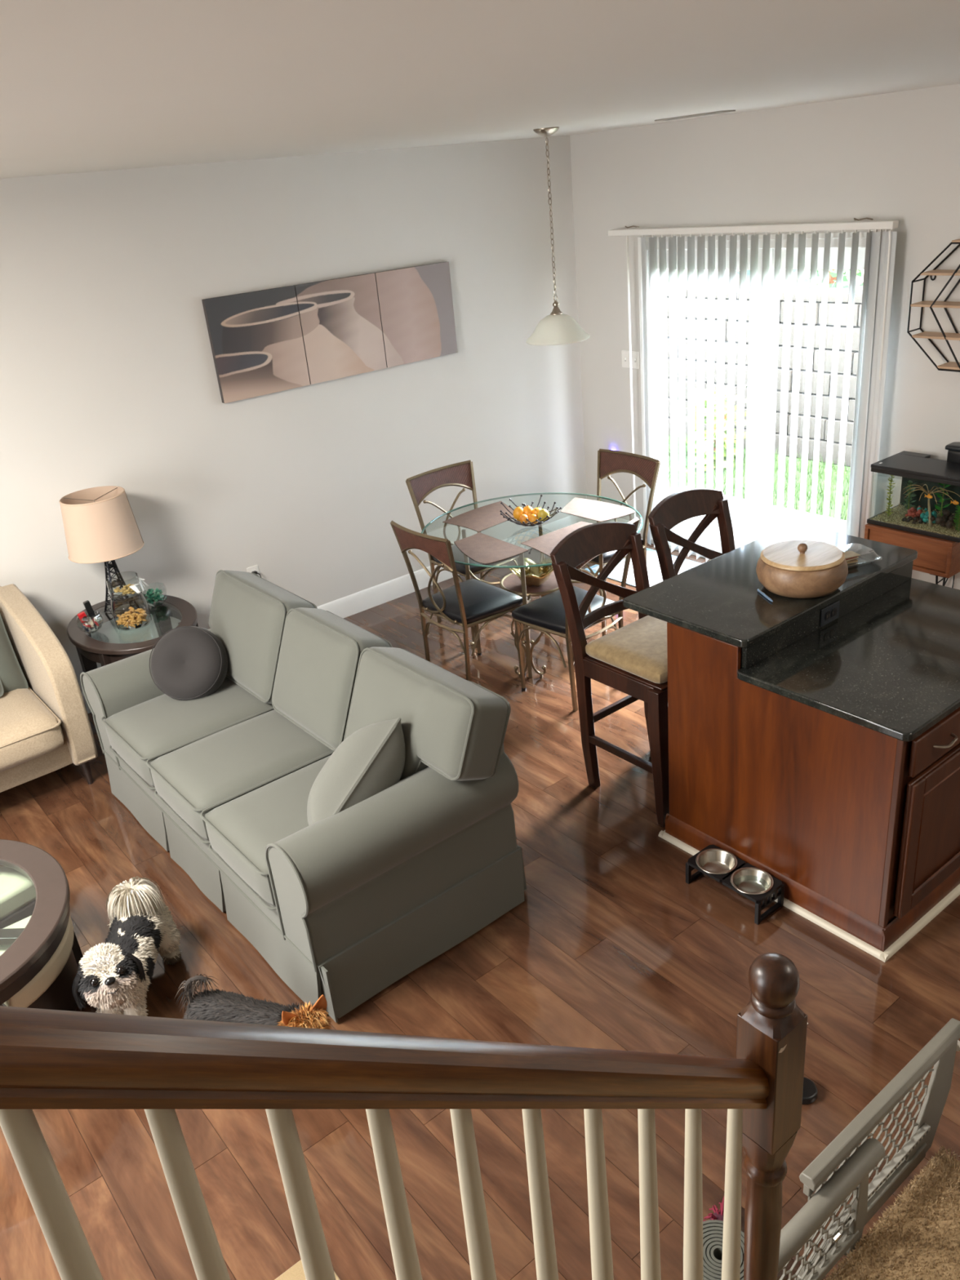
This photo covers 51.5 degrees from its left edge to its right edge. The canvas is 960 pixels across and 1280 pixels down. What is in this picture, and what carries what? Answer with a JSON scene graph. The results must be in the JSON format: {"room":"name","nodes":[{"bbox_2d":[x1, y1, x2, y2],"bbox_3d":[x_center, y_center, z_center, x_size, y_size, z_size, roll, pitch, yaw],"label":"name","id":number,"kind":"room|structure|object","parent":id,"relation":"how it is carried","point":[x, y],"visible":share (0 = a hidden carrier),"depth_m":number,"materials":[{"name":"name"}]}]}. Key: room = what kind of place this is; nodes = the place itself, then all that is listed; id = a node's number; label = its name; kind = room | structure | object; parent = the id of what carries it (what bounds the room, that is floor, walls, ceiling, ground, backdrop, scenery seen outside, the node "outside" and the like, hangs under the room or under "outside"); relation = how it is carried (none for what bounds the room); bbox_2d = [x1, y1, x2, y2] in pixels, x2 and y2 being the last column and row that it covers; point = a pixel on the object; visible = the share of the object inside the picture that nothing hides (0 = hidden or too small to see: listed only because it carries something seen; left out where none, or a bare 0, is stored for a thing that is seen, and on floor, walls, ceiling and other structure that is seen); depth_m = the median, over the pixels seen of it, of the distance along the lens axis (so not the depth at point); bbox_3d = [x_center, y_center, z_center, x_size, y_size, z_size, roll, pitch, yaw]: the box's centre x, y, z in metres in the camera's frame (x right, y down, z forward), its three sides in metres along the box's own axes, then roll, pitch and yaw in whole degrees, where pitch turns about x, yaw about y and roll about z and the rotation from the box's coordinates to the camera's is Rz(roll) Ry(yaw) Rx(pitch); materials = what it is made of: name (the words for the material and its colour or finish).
{"room":"living room","nodes":[
{"label":"living room","id":0,"kind":"room"},
{"bbox_2d":[0,135,586,691],"bbox_3d":[-2.455,-0.751,5.082,8.370,2.860,0.100,-23,30,-33],"label":"wall","id":1,"kind":"structure","parent":0,"point":[108,377],"depth_m":5.76,"materials":[{"name":"paint"}]},
{"bbox_2d":[201,285,310,403],"bbox_3d":[-1.260,-1.682,5.659,0.558,0.560,0.033,-23,30,-33],"label":"print","id":2,"kind":"object","parent":1,"relation":"attached to","point":[256,341],"visible":1,"depth_m":5.64,"materials":[{"name":"paint"}]},
{"bbox_2d":[81,515,587,713],"bbox_3d":[-2.315,0.389,5.557,8.150,0.136,0.016,-23,30,-33],"label":"baseboard","id":3,"kind":"structure","parent":1,"relation":"attached to","point":[361,601],"depth_m":6.76,"materials":[{"name":"white paint"}]},
{"bbox_2d":[293,273,386,384],"bbox_3d":[-0.829,-1.865,5.960,0.546,0.560,0.033,-23,30,-33],"label":"print","id":4,"kind":"object","parent":1,"relation":"attached to","point":[340,318],"visible":1,"depth_m":5.94,"materials":[{"name":"paint"}]},
{"bbox_2d":[373,261,457,367],"bbox_3d":[-0.398,-2.048,6.260,0.556,0.560,0.033,-23,30,-33],"label":"print","id":5,"kind":"object","parent":1,"relation":"attached to","point":[416,311],"visible":1,"depth_m":6.24,"materials":[{"name":"paint"}]},
{"bbox_2d":[0,542,959,1279],"bbox_3d":[0.192,1.614,2.699,8.350,0.120,8.200,-23,30,-33],"label":"floor","id":6,"kind":"structure","parent":0,"point":[609,945],"depth_m":3.30,"materials":[{"name":"wood"}]},
{"bbox_2d":[0,866,35,928],"bbox_3d":[-1.821,1.068,3.730,0.377,0.360,0.413,-23,30,-33],"label":"ottoman","id":7,"kind":"object","parent":6,"relation":"on","point":[17,891],"visible":0.29,"depth_m":3.65,"materials":[{"name":"beige leather"}]},
{"bbox_2d":[0,914,79,1011],"bbox_3d":[-1.516,1.193,3.396,0.388,0.360,0.401,-23,30,-33],"label":"table base","id":8,"kind":"object","parent":6,"relation":"on","point":[51,988],"visible":0.44,"depth_m":3.32,"materials":[{"name":"brown wood"}]},
{"bbox_2d":[0,839,83,1004],"bbox_3d":[-1.841,1.161,3.417,0.920,0.460,1.000,-23,30,-33],"label":"coffee table","id":9,"kind":"object","parent":6,"relation":"on","point":[31,948],"visible":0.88,"depth_m":3.31,"materials":[{"name":"brown wood"}]},
{"bbox_2d":[0,583,97,792],"bbox_3d":[-2.481,0.347,4.731,0.950,0.935,0.915,-23,30,-33],"label":"armchair","id":10,"kind":"object","parent":6,"relation":"on","point":[46,727],"visible":0.95,"depth_m":4.67,"materials":[{"name":"beige fabric"}]},
{"bbox_2d":[0,613,28,693],"bbox_3d":[-2.504,0.114,4.780,0.509,0.442,0.287,-23,30,-33],"label":"armchair pillow","id":11,"kind":"object","parent":10,"relation":"on","point":[12,677],"visible":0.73,"depth_m":4.86,"materials":[{"name":"grey fabric"}]},
{"bbox_2d":[0,688,63,772],"bbox_3d":[-2.423,0.458,4.679,0.730,0.210,0.704,-23,30,-33],"label":"seat cushion","id":12,"kind":"object","parent":10,"relation":"on","point":[32,722],"depth_m":4.59,"materials":[{"name":"beige fabric"}]},
{"bbox_2d":[71,875,182,1016],"bbox_3d":[-1.237,1.122,3.488,0.252,0.413,0.601,-5,25,1],"label":"dog","id":13,"kind":"object","parent":6,"relation":"on","point":[114,976],"visible":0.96,"depth_m":3.42},
{"bbox_2d":[66,594,198,672],"bbox_3d":[-1.789,0.175,5.328,0.630,0.620,0.820,-23,30,-33],"label":"end table","id":14,"kind":"object","parent":6,"relation":"on","point":[91,651],"visible":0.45,"depth_m":5.22,"materials":[{"name":"brown wood"}]},
{"bbox_2d":[76,610,103,633],"bbox_3d":[-1.986,-0.088,5.072,0.136,0.096,0.129,-23,30,-33],"label":"glass bowl","id":15,"kind":"object","parent":14,"relation":"on","point":[92,623],"visible":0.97,"depth_m":5.06,"materials":[{"name":"clear glass"}]},
{"bbox_2d":[83,600,95,619],"bbox_3d":[-1.979,-0.153,5.046,0.040,0.097,0.024,-23,30,-33],"label":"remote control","id":16,"kind":"object","parent":15,"relation":"on","point":[91,612],"visible":1,"depth_m":5.04,"materials":[{"name":"plastic"}]},
{"bbox_2d":[59,485,144,618],"bbox_3d":[-1.938,-0.443,5.184,0.380,0.647,0.380,-23,30,-33],"label":"table lamp","id":17,"kind":"object","parent":14,"relation":"on","point":[100,522],"visible":0.88,"depth_m":5.01,"materials":[{"name":"fabric"}]},
{"bbox_2d":[106,571,151,631],"bbox_3d":[-1.784,-0.202,5.072,0.204,0.264,0.184,-23,30,-33],"label":"candy jar","id":18,"kind":"object","parent":14,"relation":"on","point":[135,620],"visible":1,"depth_m":5.06,"materials":[{"name":"clear glass"}]},
{"bbox_2d":[145,582,167,606],"bbox_3d":[-1.744,-0.241,5.344,0.126,0.102,0.126,-12,26,-13],"label":"plant","id":19,"kind":"object","parent":14,"relation":"on","point":[157,595],"visible":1,"depth_m":5.33,"materials":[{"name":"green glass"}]},
{"bbox_2d":[176,973,332,1029],"bbox_3d":[-0.713,1.254,3.190,0.567,0.331,0.194,6,27,24],"label":"dog","id":20,"kind":"object","parent":6,"relation":"on","point":[217,1005],"visible":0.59,"depth_m":3.16},
{"bbox_2d":[80,569,526,1022],"bbox_3d":[-0.841,0.431,4.152,0.958,0.953,2.126,-23,30,-33],"label":"sofa","id":21,"kind":"object","parent":6,"relation":"on","point":[343,906],"visible":0.89,"depth_m":3.66,"materials":[{"name":"grey fabric"}]},
{"bbox_2d":[148,626,227,700],"bbox_3d":[-1.329,0.106,4.549,0.348,0.334,0.272,-5,25,1],"label":"round pillow","id":22,"kind":"object","parent":21,"relation":"on","point":[188,663],"visible":0.98,"depth_m":4.48,"materials":[{"name":"grey fabric"}]},
{"bbox_2d":[105,676,273,786],"bbox_3d":[-1.282,0.382,4.504,0.684,0.209,0.528,-23,30,-33],"label":"seat cushion","id":23,"kind":"object","parent":21,"relation":"on","point":[148,725],"depth_m":4.37,"materials":[{"name":"grey fabric"}]},
{"bbox_2d":[150,709,331,839],"bbox_3d":[-0.951,0.529,4.117,0.684,0.209,0.528,-23,30,-33],"label":"seat cushion","id":24,"kind":"object","parent":21,"relation":"on","point":[193,777],"depth_m":4.00,"materials":[{"name":"grey fabric"}]},
{"bbox_2d":[208,569,315,703],"bbox_3d":[-1.030,-0.022,4.628,0.346,0.488,0.698,-23,30,-33],"label":"cushion","id":25,"kind":"object","parent":21,"relation":"on","point":[249,612],"depth_m":4.46,"materials":[{"name":"grey fabric"}]},
{"bbox_2d":[204,755,330,905],"bbox_3d":[-0.620,0.676,3.731,0.684,0.209,0.528,-23,30,-33],"label":"seat cushion","id":26,"kind":"object","parent":21,"relation":"on","point":[239,826],"depth_m":3.61,"materials":[{"name":"grey fabric"}]},
{"bbox_2d":[272,607,390,748],"bbox_3d":[-0.627,0.157,4.157,0.346,0.488,0.588,-23,30,-33],"label":"cushion","id":27,"kind":"object","parent":21,"relation":"on","point":[318,655],"depth_m":4.03,"materials":[{"name":"grey fabric"}]},
{"bbox_2d":[306,717,405,825],"bbox_3d":[-0.440,0.509,3.540,0.514,0.464,0.319,-23,30,-33],"label":"throw pillow","id":28,"kind":"object","parent":21,"relation":"on","point":[371,760],"visible":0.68,"depth_m":3.43,"materials":[{"name":"fabric"}]},
{"bbox_2d":[345,646,507,781],"bbox_3d":[-0.217,0.337,3.683,0.352,0.489,0.713,-23,30,-33],"label":"cushion","id":29,"kind":"object","parent":21,"relation":"on","point":[454,727],"depth_m":3.49,"materials":[{"name":"grey fabric"}]},
{"bbox_2d":[275,1259,340,1279],"bbox_3d":[-0.417,1.779,2.322,0.440,0.008,0.600,-23,30,-33],"label":"floor mat","id":30,"kind":"object","parent":6,"relation":"on","point":[296,1272],"visible":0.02,"depth_m":2.60,"materials":[{"name":"beige fabric"}]},
{"bbox_2d":[390,520,525,680],"bbox_3d":[-0.096,-0.212,5.411,0.534,0.947,0.505,-23,30,-33],"label":"dining chair","id":31,"kind":"object","parent":6,"relation":"on","point":[468,603],"visible":0.92,"depth_m":5.30,"materials":[{"name":"brown wood"}]},
{"bbox_2d":[422,578,523,624],"bbox_3d":[-0.051,-0.212,5.450,0.403,0.104,0.458,-23,30,-33],"label":"seat cushion","id":32,"kind":"object","parent":31,"relation":"on","point":[482,602],"depth_m":5.34,"materials":[{"name":"black leather"}]},
{"bbox_2d":[405,460,523,639],"bbox_3d":[-0.066,-0.559,6.149,0.505,0.947,0.534,-23,30,-33],"label":"dining chair","id":33,"kind":"object","parent":6,"relation":"on","point":[461,474],"visible":0.49,"depth_m":6.12,"materials":[{"name":"brown wood"}]},
{"bbox_2d":[431,543,519,574],"bbox_3d":[-0.029,-0.525,6.117,0.458,0.104,0.403,-23,30,-33],"label":"seat cushion","id":34,"kind":"object","parent":33,"relation":"on","point":[458,555],"depth_m":5.97,"materials":[{"name":"black leather"}]},
{"bbox_2d":[421,492,643,677],"bbox_3d":[0.317,-0.300,5.738,1.247,0.755,1.247,17,33,39],"label":"dining table","id":35,"kind":"object","parent":6,"relation":"on","point":[511,583],"visible":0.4,"depth_m":5.61,"materials":[{"name":"clear glass"}]},
{"bbox_2d":[442,501,513,532],"bbox_3d":[0.049,-0.721,5.797,0.465,0.003,0.344,-23,30,-33],"label":"placemat","id":36,"kind":"object","parent":35,"relation":"on","point":[479,519],"visible":0.8,"depth_m":5.78,"materials":[{"name":"brown fabric"}]},
{"bbox_2d":[453,532,528,564],"bbox_3d":[0.017,-0.489,5.305,0.298,0.003,0.442,-23,30,-33],"label":"placemat","id":37,"kind":"object","parent":35,"relation":"on","point":[481,548],"visible":1,"depth_m":5.28,"materials":[{"name":"brown fabric"}]},
{"bbox_2d":[499,494,561,526],"bbox_3d":[0.281,-0.697,5.540,0.338,0.117,0.340,-8,25,-5],"label":"fruit bowl","id":38,"kind":"object","parent":35,"relation":"on","point":[516,522],"visible":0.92,"depth_m":5.51,"materials":[{"name":"black metal"}]},
{"bbox_2d":[512,506,524,520],"bbox_3d":[0.219,-0.709,5.567,0.071,0.086,0.071,-23,30,-33],"label":"mango","id":39,"kind":"object","parent":38,"relation":"in","point":[518,511],"visible":0.82,"depth_m":5.54,"materials":[{"name":"orange food"}]},
{"bbox_2d":[502,571,558,592],"bbox_3d":[0.313,-0.336,5.722,0.370,0.010,0.370,-23,30,-33],"label":"shelf","id":40,"kind":"object","parent":35,"relation":"attached to","point":[512,583],"depth_m":5.65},
{"bbox_2d":[508,556,553,586],"bbox_3d":[0.313,-0.371,5.639,0.272,0.119,0.271,-23,30,-33],"label":"bowl","id":41,"kind":"object","parent":35,"relation":"on","point":[536,575],"visible":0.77,"depth_m":5.66,"materials":[{"name":"metal"}]},
{"bbox_2d":[520,521,592,556],"bbox_3d":[0.500,-0.547,5.326,0.561,0.003,0.331,-23,30,-33],"label":"placemat","id":42,"kind":"object","parent":35,"relation":"on","point":[545,544],"visible":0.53,"depth_m":5.34,"materials":[{"name":"fabric"}]},
{"bbox_2d":[560,497,635,522],"bbox_3d":[0.648,-0.755,5.741,0.281,0.003,0.488,-23,30,-33],"label":"placemat","id":43,"kind":"object","parent":35,"relation":"on","point":[596,510],"visible":1,"depth_m":5.71,"materials":[{"name":"fabric"}]},
{"bbox_2d":[511,517,639,711],"bbox_3d":[0.493,-0.163,5.180,0.505,0.947,0.534,-24,31,-34],"label":"dining chair","id":44,"kind":"object","parent":6,"relation":"on","point":[546,614],"visible":0.57,"depth_m":5.13,"materials":[{"name":"brown metal"}]},
{"bbox_2d":[511,586,614,634],"bbox_3d":[0.459,-0.159,5.228,0.458,0.104,0.403,-24,31,-34],"label":"seat cushion","id":45,"kind":"object","parent":44,"relation":"on","point":[545,614],"depth_m":5.15,"materials":[{"name":"black leather"}]},
{"bbox_2d":[550,521,669,826],"bbox_3d":[0.701,0.112,4.315,0.491,1.140,0.647,-23,30,-33],"label":"bar stool","id":46,"kind":"object","parent":6,"relation":"on","point":[631,660],"visible":0.7,"depth_m":4.23,"materials":[{"name":"brown wood"}]},
{"bbox_2d":[585,615,667,684],"bbox_3d":[0.740,0.032,4.212,0.431,0.102,0.446,-23,30,-33],"label":"seat cushion","id":47,"kind":"object","parent":46,"relation":"on","point":[635,652],"depth_m":4.14,"materials":[{"name":"beige fabric"}]},
{"bbox_2d":[584,448,661,626],"bbox_3d":[0.766,-0.624,6.110,0.534,0.947,0.505,-23,30,-33],"label":"dining chair","id":48,"kind":"object","parent":6,"relation":"on","point":[610,462],"visible":0.26,"depth_m":6.04,"materials":[{"name":"brown wood"}]},
{"bbox_2d":[590,538,643,563],"bbox_3d":[0.725,-0.587,6.089,0.403,0.104,0.458,-23,30,-33],"label":"seat cushion","id":49,"kind":"object","parent":48,"relation":"on","point":[607,556],"depth_m":5.85,"materials":[{"name":"black leather"}]},
{"bbox_2d":[584,547,701,586],"bbox_3d":[1.242,-0.456,6.761,0.580,0.008,0.940,-23,30,-33],"label":"door mat","id":50,"kind":"object","parent":6,"relation":"on","point":[655,576],"visible":0.12,"depth_m":6.84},
{"bbox_2d":[648,488,735,581],"bbox_3d":[1.166,-0.086,4.639,0.491,1.140,0.647,-23,30,-33],"label":"bar stool","id":51,"kind":"object","parent":6,"relation":"on","point":[677,507],"visible":0.29,"depth_m":4.64,"materials":[{"name":"brown wood"}]},
{"bbox_2d":[702,1196,724,1221],"bbox_3d":[0.644,1.506,2.599,0.142,0.068,0.109,-23,30,-33],"label":"toy","id":52,"kind":"object","parent":6,"relation":"on","point":[717,1215],"visible":0.23,"depth_m":2.59,"materials":[{"name":"pink plastic"}]},
{"bbox_2d":[702,1219,744,1279],"bbox_3d":[0.592,1.557,2.475,0.175,0.100,0.170,-23,30,-33],"label":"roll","id":53,"kind":"object","parent":6,"relation":"on","point":[713,1229],"visible":0.44,"depth_m":2.47,"materials":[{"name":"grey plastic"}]},
{"bbox_2d":[685,844,784,924],"bbox_3d":[0.959,0.917,3.763,0.152,0.105,0.340,-23,30,-33],"label":"stand","id":54,"kind":"object","parent":6,"relation":"on","point":[772,895],"visible":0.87,"depth_m":3.68,"materials":[{"name":"black metal"}]},
{"bbox_2d":[695,848,737,879],"bbox_3d":[0.905,0.866,3.810,0.156,0.054,0.156,-23,30,-33],"label":"bowl","id":55,"kind":"object","parent":54,"relation":"on","point":[713,860],"visible":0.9,"depth_m":3.84,"materials":[{"name":"metal"}]},
{"bbox_2d":[729,866,773,900],"bbox_3d":[1.007,0.912,3.690,0.156,0.054,0.156,-23,30,-33],"label":"bowl","id":56,"kind":"object","parent":54,"relation":"on","point":[747,880],"visible":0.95,"depth_m":3.72,"materials":[{"name":"metal"}]},
{"bbox_2d":[658,622,959,962],"bbox_3d":[1.463,0.337,3.864,1.125,0.977,1.047,-23,30,-33],"label":"kitchen island","id":57,"kind":"object","parent":6,"relation":"on","point":[859,825],"visible":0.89,"depth_m":3.50,"materials":[{"name":"brown wood"}]},
{"bbox_2d":[737,560,959,742],"bbox_3d":[1.544,-0.013,3.580,1.134,0.123,0.662,-23,30,-33],"label":"island countertop","id":58,"kind":"structure","parent":57,"relation":"on","point":[889,664],"depth_m":3.52,"materials":[{"name":"black stone"}]},
{"bbox_2d":[622,523,917,648],"bbox_3d":[1.172,-0.248,3.978,1.128,0.031,0.597,-23,30,-33],"label":"raised bar","id":59,"kind":"object","parent":58,"relation":"on","point":[719,598],"visible":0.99,"depth_m":3.85,"materials":[{"name":"black stone"}]},
{"bbox_2d":[755,539,848,598],"bbox_3d":[1.228,-0.286,3.799,0.336,0.177,0.336,-23,30,-33],"label":"wooden bowl","id":60,"kind":"object","parent":59,"relation":"on","point":[799,568],"visible":1,"depth_m":3.70,"materials":[{"name":"brown wood"}]},
{"bbox_2d":[837,543,882,568],"bbox_3d":[1.479,-0.338,3.999,0.224,0.052,0.172,-13,26,-15],"label":"plastic clamshell","id":61,"kind":"object","parent":59,"relation":"on","point":[851,546],"visible":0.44,"depth_m":3.99,"materials":[{"name":"clear plastic"}]},
{"bbox_2d":[847,550,882,568],"bbox_3d":[1.481,-0.324,4.005,0.224,0.021,0.172,-13,26,-15],"label":"tray","id":62,"kind":"object","parent":61,"relation":"on","point":[872,561],"depth_m":3.95,"materials":[{"name":"plastic"}]},
{"bbox_2d":[741,560,913,669],"bbox_3d":[1.353,-0.119,3.809,1.085,0.091,0.020,-23,30,-33],"label":"backsplash","id":63,"kind":"structure","parent":58,"relation":"on","point":[751,655],"depth_m":3.73,"materials":[{"name":"black stone"}]},
{"bbox_2d":[820,600,839,626],"bbox_3d":[1.329,-0.099,3.776,0.116,0.072,0.010,-23,30,-33],"label":"backsplash outlet","id":64,"kind":"object","parent":58,"relation":"attached to","point":[829,613],"visible":1,"depth_m":3.77,"materials":[{"name":"black plastic"}]},
{"bbox_2d":[801,1076,817,1104],"bbox_3d":[0.864,1.315,2.971,0.276,0.070,0.095,2,26,15],"label":"slipper","id":65,"kind":"object","parent":6,"relation":"on","point":[810,1091],"visible":0.16,"depth_m":2.93,"materials":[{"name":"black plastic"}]},
{"bbox_2d":[823,1145,959,1279],"bbox_3d":[1.206,1.702,1.914,0.955,0.201,1.198,-23,30,-33],"label":"carpet","id":66,"kind":"object","parent":6,"relation":"on","point":[918,1238],"visible":1,"depth_m":2.36,"materials":[{"name":"beige carpet"}]},
{"bbox_2d":[0,952,807,1279],"bbox_3d":[-0.208,0.847,1.173,1.886,2.621,0.084,-23,30,-33],"label":"stair railing","id":67,"kind":"object","parent":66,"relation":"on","point":[50,1059],"visible":1,"depth_m":1.15,"materials":[{"name":"brown wood"}]},
{"bbox_2d":[777,1017,959,1279],"bbox_3d":[0.913,1.273,2.348,0.842,0.402,0.078,-23,30,-33],"label":"gate","id":68,"kind":"object","parent":67,"relation":"attached to","point":[852,1175],"visible":1,"depth_m":2.31,"materials":[{"name":"grey plastic"}]},
{"bbox_2d":[864,523,959,586],"bbox_3d":[2.423,-0.328,5.470,0.385,0.651,0.490,-23,30,-33],"label":"base cabinet","id":69,"kind":"object","parent":6,"relation":"on","point":[937,557],"visible":0.44,"depth_m":5.20,"materials":[{"name":"brown wood"}]},
{"bbox_2d":[866,450,959,542],"bbox_3d":[2.376,-0.766,5.249,0.322,0.330,0.522,-23,30,-33],"label":"fish tank","id":70,"kind":"object","parent":69,"relation":"on","point":[920,468],"visible":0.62,"depth_m":5.28,"materials":[{"name":"glass"}]},
{"bbox_2d":[884,474,894,516],"bbox_3d":[2.211,-0.774,5.363,0.054,0.258,0.049,-23,30,-33],"label":"plant","id":71,"kind":"object","parent":70,"relation":"in","point":[890,479],"visible":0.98,"depth_m":5.36,"materials":[{"name":"green plant"}]},
{"bbox_2d":[902,480,915,512],"bbox_3d":[2.332,-0.772,5.410,0.072,0.194,0.071,-23,30,-33],"label":"plant","id":72,"kind":"object","parent":70,"relation":"in","point":[909,482],"visible":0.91,"depth_m":5.41,"materials":[{"name":"green plant"}]},
{"bbox_2d":[905,505,922,518],"bbox_3d":[2.322,-0.684,5.323,0.079,0.065,0.089,-23,30,-33],"label":"coral","id":73,"kind":"object","parent":70,"relation":"in","point":[912,512],"visible":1,"depth_m":5.31},
{"bbox_2d":[902,515,926,524],"bbox_3d":[2.315,-0.638,5.298,0.131,0.045,0.066,13,31,35],"label":"rock","id":74,"kind":"object","parent":70,"relation":"in","point":[915,519],"visible":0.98,"depth_m":5.29,"materials":[{"name":"stone"}]},
{"bbox_2d":[916,506,937,523],"bbox_3d":[2.364,-0.655,5.266,0.098,0.074,0.099,4,27,20],"label":"coral","id":75,"kind":"object","parent":70,"relation":"in","point":[925,516],"visible":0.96,"depth_m":5.25},
{"bbox_2d":[903,484,959,526],"bbox_3d":[2.342,-0.694,5.207,0.199,0.204,0.332,-23,30,-33],"label":"palm","id":76,"kind":"object","parent":70,"relation":"in","point":[922,488],"visible":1,"depth_m":5.19,"materials":[{"name":"beige plastic"}]},
{"bbox_2d":[933,483,951,516],"bbox_3d":[2.455,-0.752,5.281,0.095,0.244,0.099,-23,30,-33],"label":"plant","id":77,"kind":"object","parent":70,"relation":"in","point":[941,500],"visible":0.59,"depth_m":5.29,"materials":[{"name":"green plant"}]},
{"bbox_2d":[928,509,958,528],"bbox_3d":[2.423,-0.628,5.190,0.142,0.090,0.108,-5,25,2],"label":"rock","id":78,"kind":"object","parent":70,"relation":"in","point":[947,520],"visible":0.89,"depth_m":5.17,"materials":[{"name":"stone"}]},
{"bbox_2d":[945,441,959,463],"bbox_3d":[2.525,-1.111,5.074,0.155,0.450,0.220,-23,30,-33],"label":"filter","id":79,"kind":"object","parent":70,"relation":"on","point":[953,448],"visible":0.99,"depth_m":5.16,"materials":[{"name":"black plastic"}]},
{"bbox_2d":[952,504,959,532],"bbox_3d":[2.450,-0.615,5.082,0.071,0.165,0.074,13,31,34],"label":"plant","id":80,"kind":"object","parent":70,"relation":"in","point":[957,522],"visible":1,"depth_m":5.09,"materials":[{"name":"green plant"}]},
{"bbox_2d":[0,0,959,178],"bbox_3d":[-0.064,-0.959,1.500,8.350,0.100,8.200,-23,30,-33],"label":"ceiling","id":81,"kind":"structure","parent":0,"point":[86,86],"depth_m":1.92,"materials":[{"name":"paint"}]},
{"bbox_2d":[525,126,590,345],"bbox_3d":[0.386,-2.142,5.311,0.356,1.052,0.356,-23,30,-33],"label":"pendant lamp","id":82,"kind":"object","parent":81,"relation":"hanging from","point":[557,328],"visible":1,"depth_m":5.40,"materials":[{"name":"white glass"}]},
{"bbox_2d":[654,110,735,121],"bbox_3d":[1.137,-2.786,5.289,0.110,0.007,0.460,-23,30,-33],"label":"ceiling vent","id":83,"kind":"object","parent":81,"relation":"in","point":[723,111],"visible":1,"depth_m":5.25,"materials":[{"name":"white metal"}]},
{"bbox_2d":[569,83,959,589],"bbox_3d":[3.306,-0.968,4.317,0.120,2.860,8.100,-23,30,-33],"label":"wall","id":84,"kind":"structure","parent":0,"point":[893,156],"depth_m":5.54,"materials":[{"name":"paint"}]},
{"bbox_2d":[587,517,640,533],"bbox_3d":[3.334,0.162,4.840,0.016,0.136,8.000,-23,30,-33],"label":"baseboard","id":85,"kind":"structure","parent":84,"relation":"attached to","point":[620,520],"depth_m":7.48,"materials":[{"name":"white paint"}]},
{"bbox_2d":[621,350,639,368],"bbox_3d":[1.036,-1.933,6.867,0.014,0.115,0.165,-23,30,-33],"label":"light switch","id":86,"kind":"object","parent":84,"relation":"attached to","point":[624,354],"visible":0.83,"depth_m":6.86,"materials":[{"name":"white plastic"}]},
{"bbox_2d":[608,217,898,561],"bbox_3d":[1.584,-1.459,6.218,0.088,2.136,2.031,-23,30,-33],"label":"vertical blinds","id":87,"kind":"object","parent":84,"relation":"attached to","point":[880,246],"visible":0.8,"depth_m":5.99,"materials":[{"name":"white plastic"}]},
{"bbox_2d":[637,231,884,558],"bbox_3d":[1.711,-1.442,6.293,0.150,2.100,1.760,-23,30,-33],"label":"door","id":88,"kind":"structure","parent":84,"relation":"in","point":[834,235],"depth_m":6.17,"materials":[{"name":"white paint"}]},
{"bbox_2d":[906,238,959,372],"bbox_3d":[2.491,-1.624,4.849,0.133,0.621,0.780,-23,30,-33],"label":"wall shelf","id":89,"kind":"object","parent":84,"relation":"attached to","point":[948,366],"visible":1,"depth_m":5.04,"materials":[{"name":"black metal"}]},
{"label":"outside","id":90,"kind":"structure","parent":0,"visible":0},
{"bbox_2d":[666,269,850,519],"bbox_3d":[8.915,-5.545,16.501,24.730,0.120,28.000,-23,30,-33],"label":"lawn","id":91,"kind":"structure","parent":90,"point":[832,512],"depth_m":8.84,"materials":[{"name":"green plant"}]},
{"bbox_2d":[677,384,746,474],"bbox_3d":[2.144,-1.986,9.265,0.743,0.788,0.663,6,28,24],"label":"shrub","id":92,"kind":"object","parent":91,"relation":"on","point":[725,418],"visible":0.23,"depth_m":9.14,"materials":[{"name":"green plant"}]},
{"bbox_2d":[668,486,846,546],"bbox_3d":[2.236,-0.690,7.276,1.230,0.080,3.000,-23,30,-33],"label":"patio slab","id":93,"kind":"object","parent":91,"relation":"on","point":[819,518],"depth_m":7.63,"materials":[{"name":"concrete"}]},
{"bbox_2d":[668,433,850,520],"bbox_3d":[2.725,-1.385,8.590,1.479,0.140,5.165,-23,30,-33],"label":"grass blades","id":94,"kind":"object","parent":91,"relation":"on","point":[775,468],"visible":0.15,"depth_m":8.64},
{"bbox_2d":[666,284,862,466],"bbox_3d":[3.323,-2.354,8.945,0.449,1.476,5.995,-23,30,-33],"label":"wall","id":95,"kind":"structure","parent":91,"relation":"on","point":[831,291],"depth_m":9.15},
{"bbox_2d":[676,268,863,288],"bbox_3d":[11.835,-5.914,14.888,21.700,1.380,5.800,-23,30,-33],"label":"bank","id":96,"kind":"object","parent":91,"relation":"on","point":[859,279],"depth_m":10.64,"materials":[{"name":"white"}]},
{"bbox_2d":[715,269,796,284],"bbox_3d":[2.678,-4.337,9.677,0.942,1.788,0.868,0,26,13],"label":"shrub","id":97,"kind":"object","parent":96,"relation":"on","point":[793,270],"visible":0.02,"depth_m":10.04,"materials":[{"name":"green plant"}]},
{"bbox_2d":[792,269,863,288],"bbox_3d":[3.191,-3.960,9.106,0.906,1.522,0.976,2,26,16],"label":"shrub","id":98,"kind":"object","parent":96,"relation":"on","point":[832,273],"visible":0.02,"depth_m":9.34,"materials":[{"name":"green plant"}]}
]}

